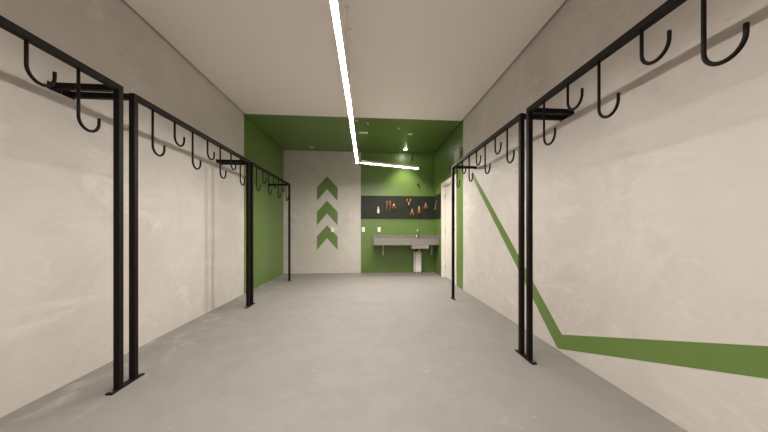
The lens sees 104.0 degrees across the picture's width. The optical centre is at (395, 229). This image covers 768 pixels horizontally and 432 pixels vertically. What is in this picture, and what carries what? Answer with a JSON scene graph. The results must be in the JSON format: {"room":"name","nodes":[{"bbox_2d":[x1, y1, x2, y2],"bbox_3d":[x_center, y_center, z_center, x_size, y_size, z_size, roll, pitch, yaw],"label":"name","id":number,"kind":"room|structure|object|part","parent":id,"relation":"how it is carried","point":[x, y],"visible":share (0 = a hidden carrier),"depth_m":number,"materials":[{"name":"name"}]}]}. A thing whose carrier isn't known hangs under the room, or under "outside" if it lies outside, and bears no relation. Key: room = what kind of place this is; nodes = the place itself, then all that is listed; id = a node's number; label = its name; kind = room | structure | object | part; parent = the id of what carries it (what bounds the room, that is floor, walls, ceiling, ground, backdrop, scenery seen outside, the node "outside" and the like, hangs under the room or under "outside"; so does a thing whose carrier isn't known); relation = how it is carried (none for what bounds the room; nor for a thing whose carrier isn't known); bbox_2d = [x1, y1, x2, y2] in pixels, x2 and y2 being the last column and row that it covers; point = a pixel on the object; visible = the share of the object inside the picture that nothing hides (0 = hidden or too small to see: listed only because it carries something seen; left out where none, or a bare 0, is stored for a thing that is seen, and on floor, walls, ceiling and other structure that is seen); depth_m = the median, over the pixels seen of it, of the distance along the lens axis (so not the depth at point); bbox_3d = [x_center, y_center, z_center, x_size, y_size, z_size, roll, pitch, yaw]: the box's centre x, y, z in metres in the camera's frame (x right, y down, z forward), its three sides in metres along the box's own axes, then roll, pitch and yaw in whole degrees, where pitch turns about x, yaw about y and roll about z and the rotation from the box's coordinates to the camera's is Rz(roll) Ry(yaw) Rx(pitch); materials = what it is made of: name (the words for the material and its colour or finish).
{"room":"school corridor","nodes":[
{"label":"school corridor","id":0,"kind":"room"},
{"bbox_2d":[0,0,282,417],"bbox_3d":[-2.323,-0.470,2.104,0.150,3.040,10.200,0,0,-5],"label":"wall","id":1,"kind":"structure","parent":0,"point":[56,175],"depth_m":2.30,"materials":[{"name":"paint"}]},
{"bbox_2d":[0,272,687,431],"bbox_3d":[-0.410,1.110,2.273,3.991,0.120,10.500,0,0,-5],"label":"floor","id":2,"kind":"structure","parent":0,"point":[390,351],"depth_m":2.14,"materials":[{"name":"concrete"}]},
{"bbox_2d":[0,15,128,395],"bbox_3d":[-1.934,0.046,0.971,0.427,2.007,2.113,0,0,-5],"label":"bike rack","id":3,"kind":"object","parent":2,"relation":"on","point":[108,85],"visible":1,"depth_m":1.96,"materials":[{"name":"black metal"}]},
{"bbox_3d":[-2.232,-0.932,1.962,0.006,0.049,0.088,0,0,-5],"label":"wall plate","id":4,"kind":"part","parent":3,"relation":"part of","materials":[{"name":"black paint"}]},
{"bbox_3d":[-1.743,-0.936,0.988,0.037,0.037,2.027,0,0,-5],"label":"rail","id":5,"kind":"part","parent":3,"relation":"part of","materials":[{"name":"black metal"}]},
{"bbox_3d":[-2.039,-0.932,1.961,0.380,0.037,0.037,0,0,-5],"label":"support arm","id":6,"kind":"part","parent":3,"relation":"part of","materials":[{"name":"black paint"}]},
{"bbox_3d":[-1.830,1.045,1.972,0.044,0.010,0.138,0,0,-5],"label":"foot plate","id":7,"kind":"part","parent":3,"relation":"part of","materials":[{"name":"black paint"}]},
{"bbox_3d":[-1.831,0.061,1.979,0.037,1.958,0.037,0,0,-5],"label":"post","id":8,"kind":"part","parent":3,"relation":"part of","materials":[{"name":"black metal"}]},
{"bbox_2d":[62,91,250,383],"bbox_3d":[-2.120,0.046,3.081,0.427,2.007,2.113,0,0,-5],"label":"bike rack","id":9,"kind":"object","parent":2,"relation":"on","point":[134,99],"visible":0.98,"depth_m":2.11,"materials":[{"name":"black metal"}]},
{"bbox_3d":[-2.241,-0.932,2.054,0.006,0.049,0.088,0,0,-5],"label":"wall plate","id":10,"kind":"part","parent":9,"relation":"part of","materials":[{"name":"black paint"}]},
{"bbox_3d":[-2.050,-0.932,2.088,0.380,0.037,0.037,0,0,-5],"label":"support arm","id":11,"kind":"part","parent":9,"relation":"part of","materials":[{"name":"black paint"}]},
{"bbox_3d":[-1.842,0.061,2.107,0.037,1.958,0.037,0,0,-5],"label":"post","id":12,"kind":"part","parent":9,"relation":"part of","materials":[{"name":"black metal"}]},
{"bbox_3d":[-1.842,1.045,2.114,0.044,0.010,0.138,0,0,-5],"label":"foot plate","id":13,"kind":"part","parent":9,"relation":"part of","materials":[{"name":"black paint"}]},
{"bbox_3d":[-1.929,-0.936,3.098,0.037,0.037,2.027,0,0,-5],"label":"rail","id":14,"kind":"part","parent":9,"relation":"part of","materials":[{"name":"black metal"}]},
{"bbox_3d":[-2.224,-0.932,4.071,0.380,0.037,0.037,0,0,-5],"label":"support arm","id":15,"kind":"part","parent":9,"relation":"part of","materials":[{"name":"black paint"}]},
{"bbox_3d":[-2.016,0.061,4.089,0.037,1.958,0.037,0,0,-5],"label":"post","id":16,"kind":"part","parent":9,"relation":"part of","materials":[{"name":"black metal"}]},
{"bbox_2d":[221,162,290,305],"bbox_3d":[-2.305,0.046,5.191,0.427,2.007,2.113,0,0,-5],"label":"bike rack","id":17,"kind":"object","parent":2,"relation":"on","point":[252,164],"visible":0.95,"depth_m":4.27,"materials":[{"name":"black metal"}]},
{"bbox_3d":[-2.236,-0.932,4.198,0.380,0.037,0.037,0,0,-5],"label":"support arm","id":18,"kind":"part","parent":17,"relation":"part of","materials":[{"name":"black paint"}]},
{"bbox_3d":[-2.027,0.061,4.216,0.037,1.958,0.037,0,0,-5],"label":"post","id":19,"kind":"part","parent":17,"relation":"part of","materials":[{"name":"black metal"}]},
{"bbox_3d":[-2.115,-0.936,5.208,0.037,0.037,2.027,0,0,-5],"label":"rail","id":20,"kind":"part","parent":17,"relation":"part of","materials":[{"name":"black metal"}]},
{"bbox_3d":[-2.202,0.061,6.199,0.037,1.958,0.037,0,0,-5],"label":"post","id":21,"kind":"part","parent":17,"relation":"part of","materials":[{"name":"black metal"}]},
{"bbox_2d":[413,252,420,272],"bbox_3d":[0.528,0.794,7.395,0.178,0.512,0.150,0,0,-5],"label":"box","id":22,"kind":"object","parent":2,"relation":"on","point":[416,255],"visible":0.99,"depth_m":7.32,"materials":[{"name":"white ceramic"}]},
{"bbox_3d":[0.550,0.783,7.324,0.134,0.466,0.005,0,0,-5],"label":"panel","id":23,"kind":"part","parent":22,"relation":"part of","materials":[{"name":"white ceramic"}]},
{"bbox_2d":[451,113,566,356],"bbox_3d":[1.139,0.032,3.576,0.386,2.036,2.173,0,0,-5],"label":"bike rack","id":24,"kind":"object","parent":2,"relation":"on","point":[521,117],"visible":0.99,"depth_m":2.54,"materials":[{"name":"black metal"}]},
{"bbox_3d":[0.873,0.047,4.580,0.037,1.987,0.037,0,0,-5],"label":"post","id":25,"kind":"part","parent":24,"relation":"part of","materials":[{"name":"black metal"}]},
{"bbox_3d":[1.061,-0.961,4.598,0.339,0.037,0.037,0,0,-5],"label":"support arm","id":26,"kind":"part","parent":24,"relation":"part of","materials":[{"name":"black paint"}]},
{"bbox_3d":[0.968,-0.965,3.560,0.037,0.037,2.087,0,0,-5],"label":"rail","id":27,"kind":"part","parent":24,"relation":"part of","materials":[{"name":"black metal"}]},
{"bbox_3d":[1.063,0.047,2.539,0.037,1.987,0.037,0,0,-5],"label":"post","id":28,"kind":"part","parent":24,"relation":"part of","materials":[{"name":"black metal"}]},
{"bbox_3d":[1.251,-0.961,2.557,0.339,0.037,0.037,0,0,-5],"label":"support arm","id":29,"kind":"part","parent":24,"relation":"part of","materials":[{"name":"black paint"}]},
{"bbox_2d":[523,0,749,364],"bbox_3d":[1.340,0.032,1.409,0.386,2.036,2.173,0,0,-5],"label":"bike rack","id":30,"kind":"object","parent":2,"relation":"on","point":[668,6],"visible":1,"depth_m":1.77,"materials":[{"name":"black metal"}]},
{"bbox_3d":[1.075,0.047,2.414,0.037,1.987,0.037,0,0,-5],"label":"post","id":31,"kind":"part","parent":30,"relation":"part of","materials":[{"name":"black metal"}]},
{"bbox_3d":[1.076,1.045,2.407,0.044,0.010,0.138,0,0,-5],"label":"foot plate","id":32,"kind":"part","parent":30,"relation":"part of","materials":[{"name":"black paint"}]},
{"bbox_3d":[1.262,-0.961,2.431,0.339,0.037,0.037,0,0,-5],"label":"support arm","id":33,"kind":"part","parent":30,"relation":"part of","materials":[{"name":"black paint"}]},
{"bbox_3d":[1.170,-0.965,1.393,0.037,0.037,2.087,0,0,-5],"label":"rail","id":34,"kind":"part","parent":30,"relation":"part of","materials":[{"name":"black metal"}]},
{"bbox_2d":[124,0,565,152],"bbox_3d":[-0.410,-1.990,2.273,3.991,0.160,10.500,0,0,-5],"label":"ceiling","id":35,"kind":"structure","parent":0,"point":[418,68],"depth_m":3.30,"materials":[{"name":"beige paint"}]},
{"bbox_2d":[330,0,349,96],"bbox_3d":[-0.304,-1.548,1.349,0.040,0.725,2.640,0,0,-5],"label":"linear pendant light","id":36,"kind":"object","parent":35,"relation":"hanging from","point":[334,3],"visible":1,"depth_m":1.91,"materials":[{"name":"white metal"}]},
{"bbox_2d":[346,27,357,162],"bbox_3d":[-0.557,-1.548,4.013,0.041,0.725,2.658,0,0,-6],"label":"linear pendant light","id":37,"kind":"object","parent":35,"relation":"hanging from","point":[348,99],"visible":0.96,"depth_m":3.31,"materials":[{"name":"white metal"}]},
{"bbox_2d":[346,98,357,162],"bbox_3d":[-0.557,-1.186,4.013,0.034,0.002,2.650,0,0,-6],"label":"diffuser","id":38,"kind":"object","parent":37,"relation":"attached to","point":[348,99],"depth_m":3.40,"materials":[{"name":"white plastic"}]},
{"bbox_2d":[361,123,418,168],"bbox_3d":[-0.091,-1.548,5.551,1.157,0.725,0.040,0,0,-26],"label":"linear pendant light","id":39,"kind":"object","parent":35,"relation":"hanging from","point":[362,161],"visible":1,"depth_m":5.52,"materials":[{"name":"white metal"}]},
{"bbox_2d":[365,163,417,168],"bbox_3d":[-0.091,-1.186,5.551,1.149,0.002,0.034,0,0,-26],"label":"diffuser","id":40,"kind":"object","parent":39,"relation":"attached to","point":[385,164],"depth_m":5.58,"materials":[{"name":"white plastic"}]},
{"bbox_2d":[283,150,433,273],"bbox_3d":[-0.864,-0.470,7.427,3.991,3.040,0.152,0,0,-5],"label":"wall","id":41,"kind":"structure","parent":0,"point":[327,188],"depth_m":7.32,"materials":[{"name":"paint"}]},
{"bbox_2d":[361,196,433,218],"bbox_3d":[0.056,-0.557,7.410,1.827,0.570,0.046,0,0,-5],"label":"board","id":42,"kind":"object","parent":41,"relation":"attached to","point":[369,204],"visible":1,"depth_m":7.42,"materials":[{"name":"black metal"}]},
{"bbox_2d":[373,235,438,238],"bbox_3d":[0.230,0.166,7.173,1.522,0.078,0.548,0,0,-5],"label":"backsplash","id":43,"kind":"structure","parent":41,"relation":"attached to","point":[374,236],"depth_m":7.41,"materials":[{"name":"stone"}]},
{"bbox_2d":[434,0,767,431],"bbox_3d":[1.512,-0.470,2.442,0.153,3.040,10.200,0,0,-5],"label":"wall","id":44,"kind":"structure","parent":0,"point":[650,217],"depth_m":1.81,"materials":[{"name":"paint"}]},
{"bbox_2d":[434,193,440,218],"bbox_3d":[0.978,-0.557,7.132,0.047,0.570,0.733,0,0,-5],"label":"board","id":45,"kind":"object","parent":44,"relation":"attached to","point":[437,213],"visible":1,"depth_m":7.12,"materials":[{"name":"black metal"}]},
{"bbox_2d":[441,174,456,285],"bbox_3d":[1.154,0.000,6.198,0.166,2.100,1.155,0,0,-5],"label":"door","id":46,"kind":"structure","parent":44,"relation":"in","point":[446,186],"depth_m":6.51,"materials":[{"name":"beige paint"}]},
{"bbox_2d":[454,147,461,163],"bbox_3d":[1.129,-1.350,5.470,0.054,0.240,0.300,0,0,-5],"label":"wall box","id":47,"kind":"object","parent":44,"relation":"attached to","point":[458,153],"visible":0.8,"depth_m":5.38,"materials":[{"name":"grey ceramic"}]},
{"bbox_3d":[-0.298,0.428,7.202,0.030,0.384,0.400,0,0,-5],"label":"bracket","id":48,"kind":"object","parent":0,"visible":0},
{"bbox_2d":[373,235,438,244],"bbox_3d":[0.230,0.238,7.173,1.522,0.223,0.550,0,0,-5],"label":"countertop","id":49,"kind":"structure","parent":48,"relation":"on","point":[377,239],"depth_m":6.94,"materials":[{"name":"concrete"}]},
{"bbox_2d":[373,238,438,239],"bbox_3d":[0.230,0.220,7.173,1.522,0.030,0.550,0,0,-5],"label":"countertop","id":50,"kind":"structure","parent":49,"relation":"on","point":[373,238],"depth_m":6.96,"materials":[{"name":"concrete"}]},
{"bbox_2d":[410,245,428,248],"bbox_3d":[0.556,0.348,7.197,0.408,0.224,0.328,0,0,-5],"label":"sink bowl","id":51,"kind":"object","parent":49,"relation":"attached to","point":[411,246],"visible":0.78,"depth_m":7.04,"materials":[{"name":"white ceramic"}]}
]}

